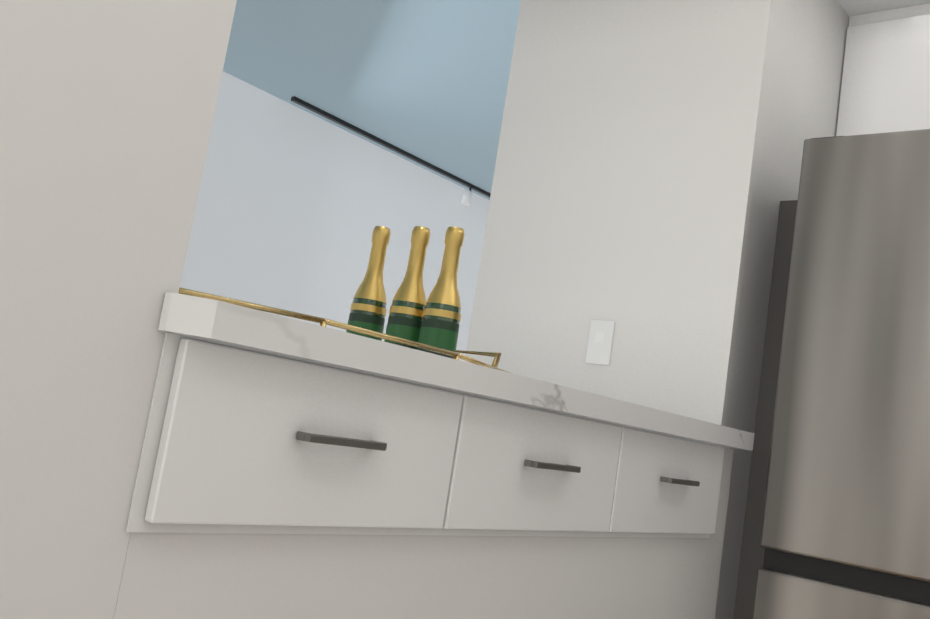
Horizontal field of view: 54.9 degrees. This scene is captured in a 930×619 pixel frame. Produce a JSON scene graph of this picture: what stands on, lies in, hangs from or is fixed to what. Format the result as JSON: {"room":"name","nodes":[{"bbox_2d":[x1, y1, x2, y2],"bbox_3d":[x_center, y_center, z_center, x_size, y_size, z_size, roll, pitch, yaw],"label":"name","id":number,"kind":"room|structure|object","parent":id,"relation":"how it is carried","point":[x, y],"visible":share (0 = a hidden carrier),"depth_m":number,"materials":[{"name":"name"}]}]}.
{"room":"kitchen","nodes":[
{"label":"kitchen","id":0,"kind":"room"},
{"bbox_2d":[180,71,489,361],"bbox_3d":[-1.536,0.026,4.956,0.100,2.740,9.800,3,-10,40],"label":"wall","id":1,"kind":"structure","parent":0,"point":[295,206],"depth_m":5.52,"materials":[{"name":"white paint"}]},
{"bbox_2d":[223,0,520,199],"bbox_3d":[-0.325,-1.298,4.313,2.689,0.060,9.800,3,-10,40],"label":"ceiling","id":2,"kind":"structure","parent":0,"point":[426,80],"depth_m":4.62,"materials":[{"name":"blue paint"}]},
{"bbox_2d":[291,96,490,205],"bbox_3d":[0.204,-0.781,6.775,0.069,0.150,4.000,3,-10,40],"label":"rail","id":3,"kind":"object","parent":2,"relation":"attached to","point":[466,199],"visible":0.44,"depth_m":5.92,"materials":[{"name":"black metal"}]},
{"bbox_2d":[0,0,848,618],"bbox_3d":[-0.640,-0.158,1.192,0.845,2.400,5.120,3,-10,40],"label":"wall","id":4,"kind":"structure","parent":0,"point":[646,176],"depth_m":1.46,"materials":[{"name":"paint"}]},
{"bbox_2d":[126,333,724,537],"bbox_3d":[0.130,0.266,1.446,0.045,0.205,1.423,3,-10,40],"label":"drawers","id":5,"kind":"object","parent":4,"relation":"attached to","point":[240,440],"visible":1,"depth_m":1.16,"materials":[{"name":"white wood"}]},
{"bbox_2d":[158,292,754,450],"bbox_3d":[-0.151,0.138,1.764,0.890,0.040,1.525,3,-10,40],"label":"countertop","id":6,"kind":"structure","parent":5,"relation":"on","point":[216,321],"depth_m":1.15,"materials":[{"name":"stone"}]},
{"bbox_2d":[178,287,510,372],"bbox_3d":[-0.301,0.031,1.584,0.510,0.075,0.948,3,-10,40],"label":"tray","id":7,"kind":"object","parent":6,"relation":"on","point":[324,322],"visible":0.12,"depth_m":1.34,"materials":[{"name":"gold mirror"}]},
{"bbox_2d":[346,226,390,340],"bbox_3d":[-0.202,-0.030,1.920,0.077,0.302,0.077,3,-10,40],"label":"champagne bottle","id":8,"kind":"object","parent":7,"relation":"on","point":[368,309],"visible":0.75,"depth_m":1.90,"materials":[{"name":"green glass"}]},
{"bbox_2d":[384,226,429,349],"bbox_3d":[-0.113,-0.025,1.860,0.077,0.302,0.077,3,-10,40],"label":"champagne bottle","id":9,"kind":"object","parent":7,"relation":"on","point":[407,308],"visible":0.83,"depth_m":1.83,"materials":[{"name":"green glass"}]},
{"bbox_2d":[417,226,463,358],"bbox_3d":[-0.042,-0.019,1.813,0.077,0.302,0.077,3,-10,40],"label":"champagne bottle","id":10,"kind":"object","parent":7,"relation":"on","point":[439,328],"visible":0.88,"depth_m":1.78,"materials":[{"name":"green glass"}]},
{"bbox_2d":[585,320,614,364],"bbox_3d":[0.355,0.086,2.364,0.072,0.116,0.008,3,-10,40],"label":"light switch","id":11,"kind":"object","parent":4,"relation":"attached to","point":[600,341],"visible":1,"depth_m":2.36,"materials":[{"name":"white plastic"}]},
{"bbox_2d":[838,0,929,16],"bbox_3d":[1.901,-1.025,2.426,3.160,0.400,9.800,3,-10,40],"label":"ceiling","id":12,"kind":"structure","parent":0,"point":[854,7],"depth_m":2.65,"materials":[{"name":"paint"}]},
{"bbox_3d":[0.461,1.502,2.942,5.850,0.060,9.800,3,-10,40],"label":"floor","id":13,"kind":"structure","parent":0,"visible":0},
{"bbox_2d":[733,129,929,618],"bbox_3d":[1.162,0.564,2.135,0.850,1.785,0.868,3,-10,40],"label":"refrigerator","id":14,"kind":"object","parent":13,"relation":"on","point":[837,520],"visible":1,"depth_m":1.95,"materials":[{"name":"silver metal"}]},
{"bbox_3d":[2.071,0.393,2.142,2.232,2.400,0.100,3,-10,40],"label":"wall","id":15,"kind":"structure","parent":0,"visible":0},
{"bbox_2d":[836,3,929,135],"bbox_3d":[1.808,-0.336,2.236,1.649,1.025,0.346,3,-10,40],"label":"upper cabinet","id":16,"kind":"object","parent":15,"relation":"attached to","point":[885,85],"visible":0.59,"depth_m":2.61,"materials":[{"name":"white wood"}]}
]}

